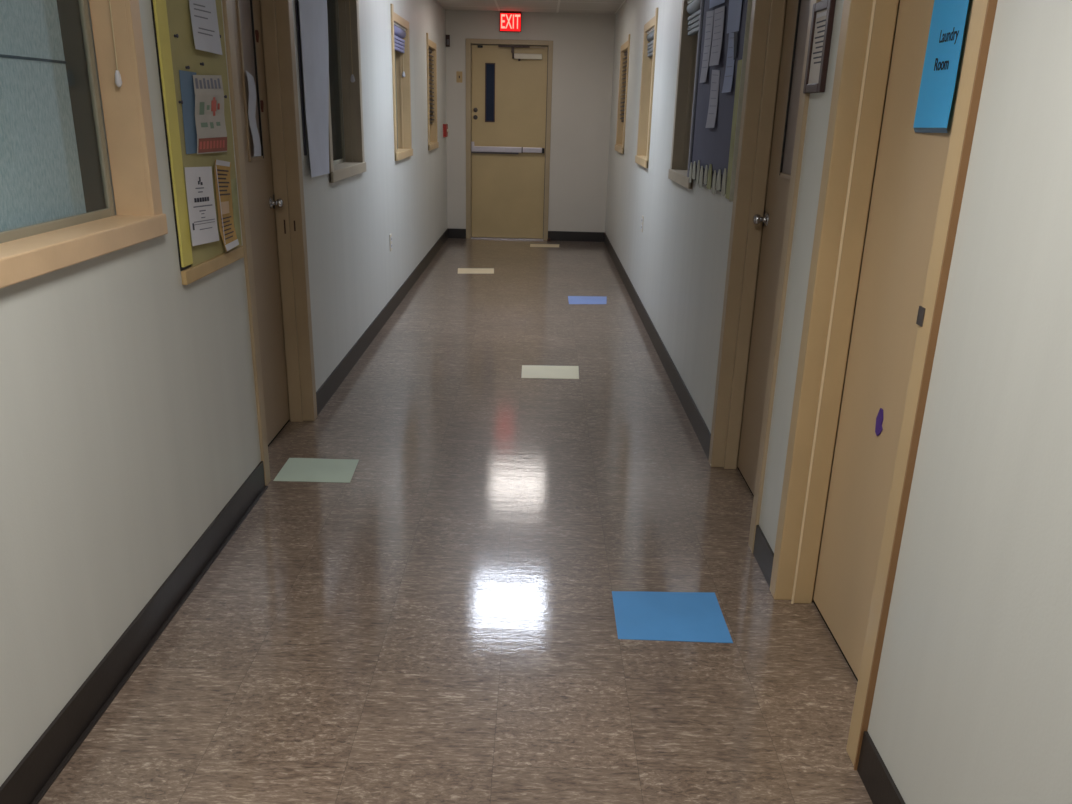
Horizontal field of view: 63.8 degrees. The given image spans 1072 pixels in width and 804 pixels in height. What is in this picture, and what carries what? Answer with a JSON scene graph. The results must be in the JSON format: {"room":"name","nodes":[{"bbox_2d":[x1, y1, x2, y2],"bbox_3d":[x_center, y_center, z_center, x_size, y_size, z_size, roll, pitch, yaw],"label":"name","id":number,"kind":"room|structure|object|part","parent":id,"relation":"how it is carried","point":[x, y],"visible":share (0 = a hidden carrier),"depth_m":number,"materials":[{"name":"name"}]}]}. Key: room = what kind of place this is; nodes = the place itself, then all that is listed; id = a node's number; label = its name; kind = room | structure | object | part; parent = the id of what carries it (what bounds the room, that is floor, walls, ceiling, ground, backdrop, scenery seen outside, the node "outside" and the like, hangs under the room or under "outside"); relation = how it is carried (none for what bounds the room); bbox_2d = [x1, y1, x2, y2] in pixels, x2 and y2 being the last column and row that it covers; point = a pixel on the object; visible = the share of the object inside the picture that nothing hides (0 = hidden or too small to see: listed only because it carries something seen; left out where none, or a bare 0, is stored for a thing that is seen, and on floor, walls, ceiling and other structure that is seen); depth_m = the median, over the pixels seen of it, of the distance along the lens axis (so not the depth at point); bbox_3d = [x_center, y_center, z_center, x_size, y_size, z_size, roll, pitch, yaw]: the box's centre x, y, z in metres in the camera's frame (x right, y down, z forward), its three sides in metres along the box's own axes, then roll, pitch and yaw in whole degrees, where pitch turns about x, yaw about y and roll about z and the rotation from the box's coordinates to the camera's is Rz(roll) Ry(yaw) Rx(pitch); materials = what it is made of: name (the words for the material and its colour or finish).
{"room":"school corridor","nodes":[
{"label":"school corridor","id":0,"kind":"room"},
{"bbox_2d":[0,0,446,785],"bbox_3d":[-1.106,-1.007,3.537,0.170,2.390,12.534,1,19,0],"label":"wall","id":1,"kind":"structure","parent":0,"point":[129,421],"depth_m":2.29,"materials":[{"name":"paint"}]},
{"bbox_2d":[0,0,167,288],"bbox_3d":[-1.097,-0.772,1.638,0.192,1.049,1.185,1,19,0],"label":"window","id":2,"kind":"structure","parent":1,"relation":"in","point":[31,251],"depth_m":2.18,"materials":[{"name":"brown wood"}]},
{"bbox_2d":[0,0,85,231],"bbox_3d":[-1.163,-0.712,1.520,0.006,0.980,1.222,1,19,0],"label":"window shade","id":3,"kind":"object","parent":2,"relation":"attached to","point":[41,180],"visible":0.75,"depth_m":2.00,"materials":[{"name":"white fabric"}]},
{"bbox_3d":[-1.119,-0.744,1.640,0.012,0.904,1.081,1,19,0],"label":"sash","id":4,"kind":"part","parent":2,"relation":"part of","materials":[{"name":"grey paint"}]},
{"bbox_3d":[-1.069,-0.300,1.797,0.112,0.055,1.185,1,19,0],"label":"sill","id":5,"kind":"part","parent":2,"relation":"part of","materials":[{"name":"brown wood"}]},
{"bbox_2d":[109,0,121,86],"bbox_3d":[-1.051,-1.063,2.096,0.017,0.558,0.017,1,19,0],"label":"blind pull cord","id":6,"kind":"object","parent":2,"relation":"hanging from","point":[118,81],"visible":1,"depth_m":2.17,"materials":[{"name":"white plastic"}]},
{"bbox_3d":[-1.050,-1.082,2.093,0.004,0.520,0.006,1,19,0],"label":"cord","id":7,"kind":"part","parent":6,"relation":"part of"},
{"bbox_3d":[-1.017,-0.770,1.638,0.014,1.049,1.185,1,19,0],"label":"casing","id":8,"kind":"part","parent":2,"relation":"part of","materials":[{"name":"brown wood"}]},
{"bbox_2d":[151,0,243,284],"bbox_3d":[-1.011,-0.995,2.568,0.016,1.207,0.518,1,19,0],"label":"bulletin board","id":9,"kind":"object","parent":1,"relation":"attached to","point":[170,17],"visible":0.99,"depth_m":2.49,"materials":[{"name":"yellow paper"}]},
{"bbox_2d":[179,70,196,153],"bbox_3d":[-1.013,-0.850,2.529,0.001,0.230,0.136,1,19,0],"label":"paper sheet","id":10,"kind":"object","parent":9,"relation":"attached to","point":[186,77],"visible":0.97,"depth_m":2.51,"materials":[{"name":"blue paper"}]},
{"bbox_2d":[185,166,218,245],"bbox_3d":[-1.013,-0.595,2.614,0.007,0.238,0.225,1,19,0],"label":"flyer","id":11,"kind":"object","parent":9,"relation":"attached to","point":[199,180],"visible":1,"depth_m":2.61,"materials":[{"name":"paper"}]},
{"bbox_2d":[189,0,222,54],"bbox_3d":[-0.996,-1.224,2.572,0.011,0.336,0.226,1,19,0],"label":"paper notice","id":12,"kind":"object","parent":9,"relation":"attached to","point":[204,20],"visible":1,"depth_m":2.60,"materials":[{"name":"white paper"}]},
{"bbox_2d":[193,3,214,35],"bbox_3d":[-0.997,-1.147,2.587,0.004,0.082,0.153,1,19,0],"label":"print","id":13,"kind":"object","parent":12,"relation":"attached to","point":[203,13],"depth_m":2.59},
{"bbox_2d":[193,75,226,153],"bbox_3d":[-1.004,-0.888,2.656,0.006,0.234,0.265,1,19,0],"label":"poster","id":14,"kind":"object","parent":9,"relation":"attached to","point":[209,93],"visible":1,"depth_m":2.65,"materials":[{"name":"paper"}]},
{"bbox_3d":[-1.025,-0.443,2.753,0.016,0.041,0.512,1,19,0],"label":"rail","id":15,"kind":"part","parent":9,"relation":"part of","materials":[{"name":"brown wood"}]},
{"bbox_2d":[214,160,238,250],"bbox_3d":[-1.005,-0.646,2.808,0.019,0.286,0.145,1,19,0],"label":"flyer","id":16,"kind":"object","parent":9,"relation":"attached to","point":[222,168],"visible":1,"depth_m":2.80,"materials":[{"name":"paper"}]},
{"bbox_2d":[0,228,447,803],"bbox_3d":[-1.045,0.076,3.903,0.008,0.108,12.534,1,19,0],"label":"baseboard","id":17,"kind":"structure","parent":1,"relation":"attached to","point":[41,761],"depth_m":2.31,"materials":[{"name":"plastic"}]},
{"bbox_2d":[222,0,316,485],"bbox_3d":[-1.105,-0.797,3.371,0.182,2.100,0.805,1,19,0],"label":"door","id":18,"kind":"structure","parent":1,"relation":"in","point":[270,184],"depth_m":3.59,"materials":[{"name":"beige paint"}]},
{"bbox_3d":[-1.115,-1.295,3.342,0.004,0.660,0.148,1,19,0],"label":"vision pane","id":19,"kind":"part","parent":18,"relation":"part of","materials":[{"name":"glass"}]},
{"bbox_3d":[-1.111,-1.295,3.342,0.009,0.692,0.180,1,19,0],"label":"vision frame","id":20,"kind":"part","parent":18,"relation":"part of","materials":[{"name":"beige paint"}]},
{"bbox_2d":[246,71,260,155],"bbox_3d":[-1.103,-1.123,3.361,0.013,0.318,0.095,1,19,0],"label":"paper strip","id":21,"kind":"object","parent":18,"relation":"attached to","point":[252,88],"visible":1,"depth_m":3.36,"materials":[{"name":"white paper"}]},
{"bbox_2d":[255,30,258,42],"bbox_3d":[-1.107,-1.453,3.419,0.003,0.046,0.038,1,19,0],"label":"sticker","id":22,"kind":"object","parent":18,"relation":"attached to","point":[256,31],"visible":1,"depth_m":3.42,"materials":[{"name":"brown paper"}]},
{"bbox_2d":[260,100,263,111],"bbox_3d":[-1.113,-1.202,3.500,0.003,0.046,0.038,1,19,0],"label":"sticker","id":23,"kind":"object","parent":18,"relation":"attached to","point":[261,101],"visible":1,"depth_m":3.50,"materials":[{"name":"red paper"}]},
{"bbox_3d":[-1.100,-0.845,3.656,0.051,0.052,0.052,1,19,0],"label":"knob","id":24,"kind":"part","parent":18,"relation":"part of","materials":[{"name":"silver metal"}]},
{"bbox_2d":[295,0,328,176],"bbox_3d":[-0.998,-1.490,3.918,0.023,0.892,0.514,1,19,0],"label":"sheet","id":25,"kind":"object","parent":1,"relation":"attached to","point":[313,13],"visible":1,"depth_m":3.87,"materials":[{"name":"white paper"}]},
{"bbox_2d":[327,0,365,182],"bbox_3d":[-1.080,-1.710,4.488,0.192,1.035,0.845,1,19,0],"label":"window","id":26,"kind":"structure","parent":1,"relation":"in","point":[351,162],"depth_m":4.83,"materials":[{"name":"grey paint"}]},
{"bbox_3d":[-1.102,-1.682,4.490,0.012,0.890,0.741,1,19,0],"label":"sash","id":27,"kind":"part","parent":26,"relation":"part of","materials":[{"name":"grey paint"}]},
{"bbox_3d":[-1.052,-1.245,4.644,0.112,0.055,0.845,1,19,0],"label":"sill","id":28,"kind":"part","parent":26,"relation":"part of","materials":[{"name":"beige wood"}]},
{"bbox_2d":[349,0,354,81],"bbox_3d":[-1.024,-2.007,4.764,0.025,0.447,0.025,1,19,0],"label":"blind pull cord","id":29,"kind":"object","parent":26,"relation":"hanging from","point":[352,75],"visible":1,"depth_m":4.79,"materials":[{"name":"white plastic"}]},
{"bbox_3d":[-1.023,-2.027,4.758,0.003,0.405,0.004,-4,19,-14],"label":"cord","id":30,"kind":"part","parent":29,"relation":"part of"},
{"bbox_2d":[389,234,391,250],"bbox_3d":[-1.019,-1.122,6.056,0.009,0.116,0.072,1,19,0],"label":"power outlet","id":31,"kind":"object","parent":1,"relation":"attached to","point":[390,235],"visible":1,"depth_m":6.04,"materials":[{"name":"beige plastic"}]},
{"bbox_2d":[390,4,412,160],"bbox_3d":[-1.069,-2.335,6.356,0.192,1.027,0.785,1,19,0],"label":"window","id":32,"kind":"structure","parent":1,"relation":"in","point":[403,149],"depth_m":6.64,"materials":[{"name":"beige paint"}]},
{"bbox_3d":[-1.091,-2.307,6.358,0.012,0.882,0.681,1,19,0],"label":"sash","id":33,"kind":"part","parent":32,"relation":"part of","materials":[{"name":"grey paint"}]},
{"bbox_2d":[394,23,405,52],"bbox_3d":[-1.021,-2.644,6.251,0.059,0.169,0.659,1,19,0],"label":"roller blind","id":34,"kind":"object","parent":32,"relation":"attached to","point":[399,31],"visible":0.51,"depth_m":6.31,"materials":[{"name":"white fabric"}]},
{"bbox_2d":[402,56,404,76],"bbox_3d":[-1.016,-2.662,6.585,0.025,0.332,0.025,1,19,0],"label":"blind pull cord","id":35,"kind":"object","parent":34,"relation":"hanging from","point":[403,73],"visible":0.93,"depth_m":6.62,"materials":[{"name":"white plastic"}]},
{"bbox_3d":[-1.041,-1.873,6.511,0.112,0.055,0.785,1,19,0],"label":"sill","id":36,"kind":"part","parent":32,"relation":"part of","materials":[{"name":"beige paint"}]},
{"bbox_2d":[426,33,438,150],"bbox_3d":[-1.059,-2.911,8.122,0.192,1.005,0.670,1,19,0],"label":"window","id":37,"kind":"structure","parent":1,"relation":"in","point":[433,143],"depth_m":8.32,"materials":[{"name":"beige paint"}]},
{"bbox_2d":[429,48,433,123],"bbox_3d":[-1.022,-2.970,8.101,0.062,0.676,0.544,1,19,0],"label":"blind","id":38,"kind":"object","parent":37,"relation":"attached to","point":[430,50],"visible":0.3,"depth_m":8.21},
{"bbox_3d":[-1.030,-2.460,8.274,0.112,0.055,0.670,1,19,0],"label":"sill","id":39,"kind":"part","parent":37,"relation":"part of","materials":[{"name":"beige paint"}]},
{"bbox_2d":[443,124,448,136],"bbox_3d":[-0.961,-2.909,9.225,0.052,0.130,0.150,1,19,0],"label":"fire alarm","id":40,"kind":"object","parent":1,"relation":"attached to","point":[445,126],"visible":1,"depth_m":9.16,"materials":[{"name":"red paint"}]},
{"bbox_2d":[38,237,872,803],"bbox_3d":[-0.151,0.178,3.932,2.139,0.060,12.874,1,19,0],"label":"floor","id":41,"kind":"structure","parent":0,"point":[436,624],"depth_m":2.55,"materials":[{"name":"tile"}]},
{"bbox_2d":[273,458,358,482],"bbox_3d":[-0.881,0.275,3.491,0.303,0.002,0.236,1,19,0],"label":"tile","id":42,"kind":"object","parent":41,"relation":"on","point":[294,469],"visible":1,"depth_m":3.48,"materials":[{"name":"tile"}]},
{"bbox_2d":[458,268,493,273],"bbox_3d":[-0.548,-1.199,7.876,0.336,0.002,0.276,0,19,-5],"label":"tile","id":43,"kind":"object","parent":41,"relation":"on","point":[460,270],"visible":1,"depth_m":7.87,"materials":[{"name":"beige tile"}]},
{"bbox_2d":[530,244,558,246],"bbox_3d":[0.098,-1.720,9.467,0.324,0.002,0.240,1,19,0],"label":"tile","id":44,"kind":"object","parent":41,"relation":"on","point":[531,245],"visible":1,"depth_m":9.47,"materials":[{"name":"beige tile"}]},
{"bbox_2d":[521,365,578,378],"bbox_3d":[0.083,-0.171,4.882,0.328,0.002,0.260,1,19,0],"label":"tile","id":45,"kind":"object","parent":41,"relation":"on","point":[528,371],"visible":1,"depth_m":4.88,"materials":[{"name":"beige tile"}]},
{"bbox_2d":[568,296,606,303],"bbox_3d":[0.410,-0.800,6.768,0.313,0.002,0.320,1,19,0],"label":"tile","id":46,"kind":"object","parent":41,"relation":"on","point":[572,299],"visible":1,"depth_m":6.78,"materials":[{"name":"tile"}]},
{"bbox_2d":[612,591,732,642],"bbox_3d":[0.392,0.629,2.538,0.322,0.002,0.266,1,19,0],"label":"tile","id":47,"kind":"object","parent":41,"relation":"on","point":[639,615],"visible":1,"depth_m":2.53,"materials":[{"name":"blue tile"}]},
{"bbox_2d":[445,10,615,231],"bbox_3d":[-0.086,-3.015,9.557,2.139,2.390,0.170,1,19,0],"label":"wall","id":48,"kind":"structure","parent":0,"point":[583,43],"depth_m":9.39,"materials":[{"name":"paint"}]},
{"bbox_2d":[446,35,449,46],"bbox_3d":[-0.939,-3.847,9.171,0.042,0.117,0.040,1,19,0],"label":"fire alarm strobe","id":49,"kind":"object","parent":48,"relation":"attached to","point":[447,36],"visible":1,"depth_m":9.15,"materials":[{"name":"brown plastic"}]},
{"bbox_2d":[456,71,461,82],"bbox_3d":[-0.827,-3.509,9.296,0.065,0.113,0.018,1,19,0],"label":"light switch","id":50,"kind":"object","parent":48,"relation":"attached to","point":[458,73],"visible":1,"depth_m":9.30,"materials":[{"name":"beige plastic"}]},
{"bbox_2d":[466,38,552,240],"bbox_3d":[-0.308,-2.886,9.587,0.935,2.115,0.200,1,19,0],"label":"door","id":51,"kind":"structure","parent":48,"relation":"in","point":[508,88],"depth_m":9.53,"materials":[{"name":"paint"}]},
{"bbox_3d":[-0.501,-3.374,9.396,0.086,0.583,0.004,1,19,0],"label":"vision pane","id":52,"kind":"part","parent":51,"relation":"part of","materials":[{"name":"blue glass"}]},
{"bbox_3d":[-0.501,-3.373,9.393,0.108,0.608,0.009,1,19,0],"label":"vision frame","id":53,"kind":"part","parent":51,"relation":"part of","materials":[{"name":"beige metal"}]},
{"bbox_3d":[-0.455,-2.773,9.582,0.524,0.017,0.028,1,19,0],"label":"bar rail","id":54,"kind":"part","parent":51,"relation":"part of","materials":[{"name":"metal"}]},
{"bbox_3d":[-0.235,-3.774,9.211,0.335,0.071,0.032,1,19,0],"label":"closer arm","id":55,"kind":"part","parent":51,"relation":"part of","materials":[{"name":"brown plastic"}]},
{"bbox_2d":[448,228,603,241],"bbox_3d":[-0.113,-1.906,9.838,1.783,0.108,0.008,1,19,0],"label":"baseboard","id":56,"kind":"structure","parent":48,"relation":"attached to","point":[452,233],"depth_m":9.83,"materials":[{"name":"plastic"}]},
{"bbox_2d":[437,0,625,13],"bbox_3d":[-0.093,-2.143,3.147,2.139,0.060,12.874,1,19,0],"label":"ceiling","id":57,"kind":"structure","parent":0,"point":[555,6],"depth_m":8.56,"materials":[{"name":"paint"}]},
{"bbox_2d":[500,11,520,31],"bbox_3d":[-0.270,-4.021,9.100,0.228,0.199,0.054,1,19,0],"label":"exit sign","id":58,"kind":"object","parent":57,"relation":"hanging from","point":[510,21],"visible":1,"depth_m":9.08,"materials":[{"name":"red plastic"}]},
{"bbox_2d":[605,0,1071,803],"bbox_3d":[0.862,-0.959,3.542,0.170,2.390,12.534,1,19,0],"label":"wall","id":59,"kind":"structure","parent":0,"point":[972,703],"depth_m":1.48,"materials":[{"name":"paint"}]},
{"bbox_2d":[615,34,629,153],"bbox_3d":[0.888,-2.855,8.039,0.192,1.005,0.790,1,19,0],"label":"window","id":60,"kind":"structure","parent":59,"relation":"in","point":[620,132],"depth_m":8.29,"materials":[{"name":"beige paint"}]},
{"bbox_3d":[0.836,-2.406,8.191,0.112,0.055,0.790,1,19,0],"label":"sill","id":61,"kind":"part","parent":60,"relation":"part of","materials":[{"name":"beige paint"}]},
{"bbox_2d":[620,50,627,121],"bbox_3d":[0.855,-2.935,8.012,0.062,0.636,0.664,1,19,0],"label":"blind","id":62,"kind":"object","parent":60,"relation":"attached to","point":[625,52],"visible":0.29,"depth_m":8.14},
{"bbox_2d":[641,215,643,231],"bbox_3d":[0.775,-1.300,6.280,0.009,0.116,0.072,1,19,0],"label":"power outlet","id":63,"kind":"object","parent":59,"relation":"attached to","point":[642,215],"visible":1,"depth_m":6.26,"materials":[{"name":"beige plastic"}]},
{"bbox_2d":[635,7,657,167],"bbox_3d":[0.877,-2.240,6.212,0.192,1.032,0.707,1,19,0],"label":"window","id":64,"kind":"structure","parent":59,"relation":"in","point":[648,63],"depth_m":6.45,"materials":[{"name":"beige paint"}]},
{"bbox_3d":[0.825,-1.778,6.368,0.112,0.055,0.707,1,19,0],"label":"sill","id":65,"kind":"part","parent":64,"relation":"part of","materials":[{"name":"beige paint"}]},
{"bbox_2d":[647,28,653,56],"bbox_3d":[0.845,-2.554,6.106,0.059,0.169,0.581,1,19,0],"label":"roller blind","id":66,"kind":"object","parent":64,"relation":"attached to","point":[650,37],"visible":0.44,"depth_m":6.21,"materials":[{"name":"white fabric"}]},
{"bbox_2d":[668,0,697,188],"bbox_3d":[0.866,-1.655,4.456,0.192,1.025,0.712,1,19,0],"label":"window","id":67,"kind":"structure","parent":59,"relation":"in","point":[678,170],"depth_m":4.75,"materials":[{"name":"tan paint"},{"name":"glass"},{"name":"dark paint"}]},
{"bbox_3d":[0.815,-1.197,4.611,0.112,0.055,0.712,1,19,0],"label":"sill","id":68,"kind":"part","parent":67,"relation":"part of","materials":[{"name":"beige wood"}]},
{"bbox_2d":[687,0,700,35],"bbox_3d":[0.834,-1.966,4.351,0.059,0.169,0.586,1,19,0],"label":"roller blind","id":69,"kind":"object","parent":67,"relation":"attached to","point":[693,8],"visible":0.55,"depth_m":4.46,"materials":[{"name":"white fabric"}]},
{"bbox_2d":[687,0,751,201],"bbox_3d":[0.776,-1.388,3.693,0.020,0.938,1.046,1,19,0],"label":"bulletin board","id":70,"kind":"object","parent":59,"relation":"attached to","point":[713,152],"visible":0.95,"depth_m":3.59,"materials":[{"name":"fabric"}]},
{"bbox_3d":[0.780,-1.552,4.174,0.020,0.935,0.030,1,19,0],"label":"edge frame","id":71,"kind":"part","parent":70,"relation":"part of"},
{"bbox_2d":[700,10,713,82],"bbox_3d":[0.770,-1.608,3.893,0.011,0.306,0.185,1,19,0],"label":"paper sheet","id":72,"kind":"object","parent":70,"relation":"attached to","point":[710,14],"visible":1,"depth_m":3.88,"materials":[{"name":"white paper"}]},
{"bbox_2d":[702,16,712,67],"bbox_3d":[0.772,-1.625,3.887,0.005,0.219,0.139,1,19,0],"label":"print","id":73,"kind":"object","parent":72,"relation":"attached to","point":[709,19],"depth_m":3.88},
{"bbox_2d":[705,70,719,127],"bbox_3d":[0.764,-1.307,3.712,0.011,0.243,0.211,1,19,0],"label":"paper sheet","id":74,"kind":"object","parent":70,"relation":"attached to","point":[714,91],"visible":1,"depth_m":3.71,"materials":[{"name":"white paper"}]},
{"bbox_2d":[709,6,724,65],"bbox_3d":[0.765,-1.549,3.650,0.011,0.235,0.245,1,19,0],"label":"paper sheet","id":75,"kind":"object","parent":70,"relation":"attached to","point":[718,25],"visible":1,"depth_m":3.64,"materials":[{"name":"white paper"}]},
{"bbox_2d":[713,11,722,52],"bbox_3d":[0.767,-1.566,3.649,0.005,0.164,0.180,1,19,0],"label":"print","id":76,"kind":"object","parent":75,"relation":"attached to","point":[718,15],"depth_m":3.64},
{"bbox_2d":[709,0,724,8],"bbox_3d":[0.771,-1.749,3.643,0.001,0.142,0.370,1,19,0],"label":"paper sheet","id":77,"kind":"object","parent":70,"relation":"attached to","point":[713,3],"visible":1,"depth_m":3.69,"materials":[{"name":"paper"}]},
{"bbox_2d":[722,33,734,92],"bbox_3d":[0.765,-1.341,3.397,0.011,0.227,0.180,1,19,0],"label":"paper sheet","id":78,"kind":"object","parent":70,"relation":"attached to","point":[728,78],"visible":1,"depth_m":3.41,"materials":[{"name":"white paper"}]},
{"bbox_2d":[727,0,741,32],"bbox_3d":[0.773,-1.573,3.327,0.001,0.274,0.260,1,19,0],"label":"paper sheet","id":79,"kind":"object","parent":70,"relation":"attached to","point":[734,11],"visible":1,"depth_m":3.35,"materials":[{"name":"white paper"}]},
{"bbox_2d":[734,32,737,58],"bbox_3d":[0.766,-1.372,3.316,0.001,0.103,0.080,1,19,0],"label":"paper sheet","id":80,"kind":"object","parent":70,"relation":"attached to","point":[735,33],"visible":1,"depth_m":3.31,"materials":[{"name":"grey paper"}]},
{"bbox_2d":[604,232,905,803],"bbox_3d":[0.746,0.120,3.906,0.008,0.108,12.534,1,19,0],"label":"baseboard","id":81,"kind":"structure","parent":59,"relation":"attached to","point":[874,774],"depth_m":2.87,"materials":[{"name":"plastic"}]},
{"bbox_2d":[709,0,820,552],"bbox_3d":[0.849,-0.609,2.958,0.182,2.100,0.805,1,19,0],"label":"door","id":82,"kind":"structure","parent":59,"relation":"in","point":[775,104],"depth_m":3.19,"materials":[{"name":"beige paint"}]},
{"bbox_3d":[0.842,-0.685,3.231,0.051,0.052,0.052,1,19,0],"label":"knob","id":83,"kind":"part","parent":82,"relation":"part of","materials":[{"name":"silver metal"}]},
{"bbox_3d":[0.875,-1.092,2.866,0.009,0.677,0.192,1,19,0],"label":"vision frame","id":84,"kind":"part","parent":82,"relation":"part of","materials":[{"name":"beige paint"}]},
{"bbox_3d":[0.878,-1.092,2.866,0.004,0.645,0.160,1,19,0],"label":"vision pane","id":85,"kind":"part","parent":82,"relation":"part of","materials":[{"name":"glass"}]},
{"bbox_2d":[803,0,835,92],"bbox_3d":[0.772,-0.968,2.350,0.014,0.234,0.158,1,19,0],"label":"framed certificate","id":86,"kind":"object","parent":59,"relation":"attached to","point":[823,11],"visible":1,"depth_m":2.34,"materials":[{"name":"white paper"}]},
{"bbox_2d":[813,19,825,63],"bbox_3d":[0.771,-0.980,2.346,0.001,0.108,0.086,1,19,0],"label":"print","id":87,"kind":"object","parent":86,"relation":"attached to","point":[818,24],"depth_m":2.35},
{"bbox_2d":[770,0,997,769],"bbox_3d":[0.842,-0.281,1.987,0.184,2.100,0.779,1,19,0],"label":"door","id":88,"kind":"structure","parent":59,"relation":"in","point":[891,194],"depth_m":2.17,"materials":[{"name":"beige paint"}]},
{"bbox_2d":[875,408,882,435],"bbox_3d":[0.855,0.051,2.143,0.002,0.072,0.043,1,19,0],"label":"sticker","id":89,"kind":"object","parent":88,"relation":"attached to","point":[879,419],"visible":1,"depth_m":2.14,"materials":[{"name":"purple paper"}]},
{"bbox_3d":[0.769,-0.166,1.675,0.044,0.036,0.024,1,19,0],"label":"strike plate","id":90,"kind":"part","parent":88,"relation":"part of","materials":[{"name":"metal"}]},
{"bbox_2d":[913,0,968,132],"bbox_3d":[0.869,-0.773,1.831,0.007,0.386,0.186,2,19,2],"label":"door sign","id":91,"kind":"object","parent":88,"relation":"attached to","point":[948,19],"visible":1,"depth_m":1.84,"materials":[{"name":"blue plastic"}]}
]}

